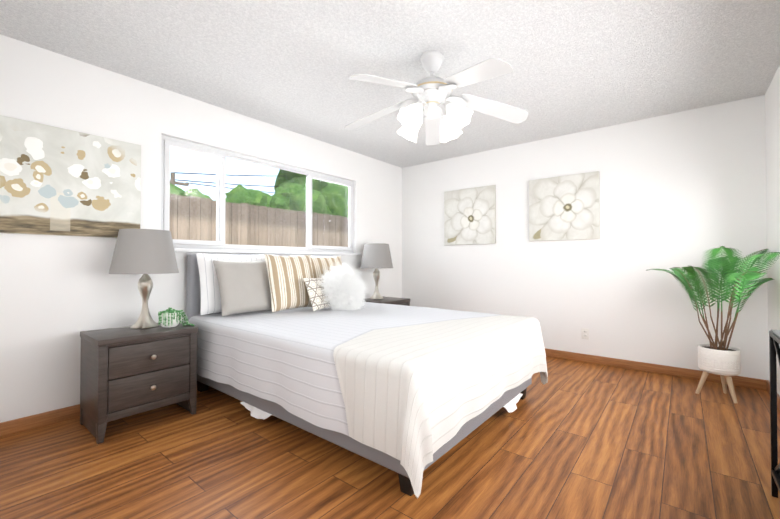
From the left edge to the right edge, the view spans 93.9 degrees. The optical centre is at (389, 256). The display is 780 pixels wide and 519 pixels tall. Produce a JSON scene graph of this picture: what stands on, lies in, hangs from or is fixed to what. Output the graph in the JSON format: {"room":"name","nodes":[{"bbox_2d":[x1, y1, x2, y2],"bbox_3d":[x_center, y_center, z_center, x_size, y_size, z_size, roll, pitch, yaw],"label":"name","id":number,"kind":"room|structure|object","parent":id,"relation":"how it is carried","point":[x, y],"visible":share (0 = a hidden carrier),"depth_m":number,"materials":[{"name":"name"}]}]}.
{"room":"bedroom","nodes":[
{"label":"bedroom","id":0,"kind":"room"},
{"bbox_2d":[0,34,401,422],"bbox_3d":[-1.317,-0.117,3.598,0.120,2.440,4.620,-1,-1,39],"label":"wall","id":1,"kind":"structure","parent":0,"point":[58,294],"depth_m":2.58,"materials":[{"name":"white paint"}]},
{"bbox_2d":[0,404,79,436],"bbox_3d":[-1.265,1.060,3.542,0.014,0.085,4.620,-1,-1,39],"label":"baseboard","id":2,"kind":"structure","parent":1,"relation":"attached to","point":[14,426],"depth_m":2.32,"materials":[{"name":"brown wood"}]},
{"bbox_2d":[0,115,140,237],"bbox_3d":[-2.127,-0.495,2.474,0.031,0.710,0.740,-1,-1,39],"label":"framed picture","id":3,"kind":"object","parent":1,"relation":"attached to","point":[57,181],"visible":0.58,"depth_m":2.42,"materials":[{"name":"fabric"}]},
{"bbox_2d":[161,135,352,252],"bbox_3d":[-1.172,-0.517,3.788,0.084,0.915,2.210,-1,-1,39],"label":"window","id":4,"kind":"structure","parent":1,"relation":"in","point":[167,142],"depth_m":3.36,"materials":[{"name":"white plastic"}]},
{"bbox_2d":[174,248,360,254],"bbox_3d":[-1.121,-0.045,3.741,0.095,0.030,2.290,-1,-1,39],"label":"window sill","id":5,"kind":"structure","parent":1,"relation":"attached to","point":[246,251],"depth_m":3.49,"materials":[{"name":"white paint"}]},
{"bbox_2d":[0,356,779,518],"bbox_3d":[0.193,1.118,2.366,4.000,0.060,4.860,-1,-1,39],"label":"floor","id":6,"kind":"structure","parent":0,"point":[571,439],"depth_m":1.90,"materials":[{"name":"brown wood"}]},
{"bbox_2d":[80,323,197,443],"bbox_3d":[-1.673,0.789,2.448,0.464,0.600,0.558,-1,-1,39],"label":"nightstand","id":7,"kind":"object","parent":6,"relation":"on","point":[126,371],"visible":1,"depth_m":2.29,"materials":[{"name":"brown wood"}]},
{"bbox_2d":[109,229,178,328],"bbox_3d":[-1.718,0.149,2.556,0.410,0.680,0.410,-1,-1,39],"label":"lamp","id":8,"kind":"object","parent":7,"relation":"on","point":[145,252],"visible":1,"depth_m":2.43,"materials":[{"name":"grey fabric"}]},
{"bbox_2d":[158,307,194,326],"bbox_3d":[-1.511,0.423,2.559,0.216,0.134,0.180,-1,-1,39],"label":"succulent","id":9,"kind":"object","parent":7,"relation":"on","point":[169,317],"visible":1,"depth_m":2.53,"materials":[{"name":"green plant"}]},
{"bbox_2d":[186,254,547,498],"bbox_3d":[-0.236,0.535,2.890,2.373,1.120,1.807,-1,-1,39],"label":"bed","id":10,"kind":"object","parent":6,"relation":"on","point":[409,395],"visible":0.96,"depth_m":2.02,"materials":[{"name":"grey fabric"}]},
{"bbox_2d":[196,253,272,314],"bbox_3d":[-1.303,0.216,3.159,0.128,0.500,0.700,-13,-9,38],"label":"pillow","id":11,"kind":"object","parent":10,"relation":"on","point":[210,297],"visible":0.27,"depth_m":2.93,"materials":[{"name":"white fabric"}]},
{"bbox_2d":[213,260,271,315],"bbox_3d":[-1.201,0.244,3.038,0.128,0.460,0.480,-25,-16,36],"label":"pillow","id":12,"kind":"object","parent":10,"relation":"on","point":[244,287],"visible":1,"depth_m":2.96,"materials":[{"name":"fabric"}]},
{"bbox_2d":[264,254,313,311],"bbox_3d":[-0.871,0.221,3.260,0.128,0.500,0.500,-18,-12,37],"label":"striped pillow","id":13,"kind":"object","parent":10,"relation":"on","point":[286,276],"visible":0.9,"depth_m":3.17,"materials":[{"name":"beige fabric"}]},
{"bbox_2d":[289,254,340,256],"bbox_3d":[-0.745,0.224,3.852,0.128,0.500,0.700,-13,-9,38],"label":"pillow","id":14,"kind":"object","parent":10,"relation":"on","point":[315,256],"visible":0.02,"depth_m":3.88,"materials":[{"name":"white fabric"}]},
{"bbox_2d":[303,278,332,310],"bbox_3d":[-0.577,0.326,3.380,0.108,0.300,0.560,-25,-11,24],"label":"lumbar pillow","id":15,"kind":"object","parent":10,"relation":"on","point":[314,290],"visible":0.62,"depth_m":3.18,"materials":[{"name":"white fabric"}]},
{"bbox_2d":[311,256,341,277],"bbox_3d":[-0.643,0.229,3.744,0.128,0.500,0.500,-21,-13,37],"label":"striped pillow","id":16,"kind":"object","parent":10,"relation":"on","point":[320,265],"visible":0.35,"depth_m":3.69,"materials":[{"name":"beige fabric"}]},
{"bbox_2d":[319,261,369,311],"bbox_3d":[-0.422,0.297,3.347,0.160,0.352,0.360,-35,-21,33],"label":"fur pillow","id":17,"kind":"object","parent":10,"relation":"on","point":[343,287],"visible":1,"depth_m":3.24,"materials":[{"name":"white fur"}]},
{"bbox_2d":[362,296,409,305],"bbox_3d":[-0.082,0.814,4.408,0.464,0.600,0.558,-1,-1,39],"label":"nightstand","id":18,"kind":"object","parent":6,"relation":"on","point":[396,301],"visible":0.15,"depth_m":4.38,"materials":[{"name":"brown wood"}]},
{"bbox_2d":[360,243,392,298],"bbox_3d":[-0.165,0.174,4.515,0.410,0.680,0.410,-1,-1,39],"label":"lamp","id":19,"kind":"object","parent":18,"relation":"on","point":[376,255],"visible":1,"depth_m":4.38,"materials":[{"name":"grey fabric"}]},
{"bbox_2d":[646,246,779,402],"bbox_3d":[2.473,0.510,2.848,0.765,1.176,0.709,-1,-1,39],"label":"palm plant","id":20,"kind":"object","parent":6,"relation":"on","point":[722,360],"visible":1,"depth_m":2.77,"materials":[{"name":"green plant"}]},
{"bbox_2d":[769,329,779,497],"bbox_3d":[1.515,0.699,1.212,0.223,0.750,0.972,-1,-1,39],"label":"desk","id":21,"kind":"object","parent":6,"relation":"on","point":[774,342],"visible":1,"depth_m":1.64,"materials":[{"name":"black metal"}]},
{"bbox_2d":[0,0,779,167],"bbox_3d":[0.193,-1.392,2.397,4.000,0.080,4.860,-1,-1,39],"label":"ceiling","id":22,"kind":"structure","parent":0,"point":[576,65],"depth_m":2.42,"materials":[{"name":"white paint"}]},
{"bbox_2d":[344,51,527,145],"bbox_3d":[0.242,-1.079,2.438,1.310,0.543,1.294,-1,-1,39],"label":"ceiling fan","id":23,"kind":"object","parent":22,"relation":"hanging from","point":[431,93],"visible":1,"depth_m":2.40,"materials":[{"name":"white plastic"}]},
{"bbox_2d":[402,95,768,379],"bbox_3d":[1.680,-0.109,4.227,4.000,2.440,0.120,-1,-1,39],"label":"wall","id":24,"kind":"structure","parent":0,"point":[687,188],"depth_m":3.63,"materials":[{"name":"white paint"}]},
{"bbox_2d":[444,185,495,244],"bbox_3d":[1.012,-0.518,4.670,0.710,0.720,0.031,-1,-1,39],"label":"framed picture","id":25,"kind":"object","parent":24,"relation":"attached to","point":[469,216],"visible":0.94,"depth_m":4.64,"materials":[{"name":"fabric"}]},
{"bbox_2d":[529,171,599,240],"bbox_3d":[1.881,-0.532,3.971,0.710,0.700,0.031,-1,-1,39],"label":"framed picture","id":26,"kind":"object","parent":24,"relation":"attached to","point":[566,207],"visible":0.98,"depth_m":3.94,"materials":[{"name":"fabric"}]},
{"bbox_2d":[581,328,588,339],"bbox_3d":[2.054,0.808,3.832,0.070,0.114,0.008,-1,-1,39],"label":"electrical outlet","id":27,"kind":"object","parent":24,"relation":"attached to","point":[584,333],"visible":1,"depth_m":3.83,"materials":[{"name":"white plastic"}]},
{"bbox_2d":[545,348,768,389],"bbox_3d":[1.643,1.068,4.156,3.746,0.085,0.014,-1,-1,39],"label":"baseboard","id":28,"kind":"structure","parent":24,"relation":"attached to","point":[754,383],"depth_m":3.45,"materials":[{"name":"brown wood"}]},
{"bbox_2d":[765,65,779,395],"bbox_3d":[1.704,-0.147,1.164,0.120,2.440,4.620,-1,-1,39],"label":"wall","id":29,"kind":"structure","parent":0,"point":[772,116],"depth_m":2.77,"materials":[{"name":"white paint"}]},
{"bbox_2d":[767,380,779,409],"bbox_3d":[1.648,1.031,1.187,0.014,0.085,4.606,-1,-1,39],"label":"baseboard","id":30,"kind":"structure","parent":29,"relation":"attached to","point":[778,396],"depth_m":2.65,"materials":[{"name":"brown wood"}]},
{"label":"outside","id":31,"kind":"structure","parent":0,"visible":0},
{"bbox_3d":[-4.824,1.480,7.739,10.560,0.050,14.000,-1,-1,39],"label":"ground","id":32,"kind":"structure","parent":31,"visible":0},
{"bbox_2d":[170,172,279,192],"bbox_3d":[-5.530,-1.501,7.704,0.571,5.910,21.005,-1,-1,39],"label":"power lines","id":33,"kind":"object","parent":32,"relation":"on","point":[176,182],"depth_m":8.60,"materials":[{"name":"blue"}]},
{"bbox_2d":[169,194,347,249],"bbox_3d":[-1.778,0.317,5.970,0.060,2.232,13.045,-1,-1,39],"label":"fence","id":34,"kind":"object","parent":32,"relation":"on","point":[182,221],"depth_m":5.54,"materials":[{"name":"brown wood"}]},
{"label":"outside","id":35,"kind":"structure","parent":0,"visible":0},
{"bbox_2d":[170,169,347,216],"bbox_3d":[-4.005,-2.327,9.399,4.862,4.603,15.724,-1,-1,39],"label":"trees","id":36,"kind":"object","parent":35,"point":[325,195],"depth_m":9.41,"materials":[{"name":"green plant"}]}
]}

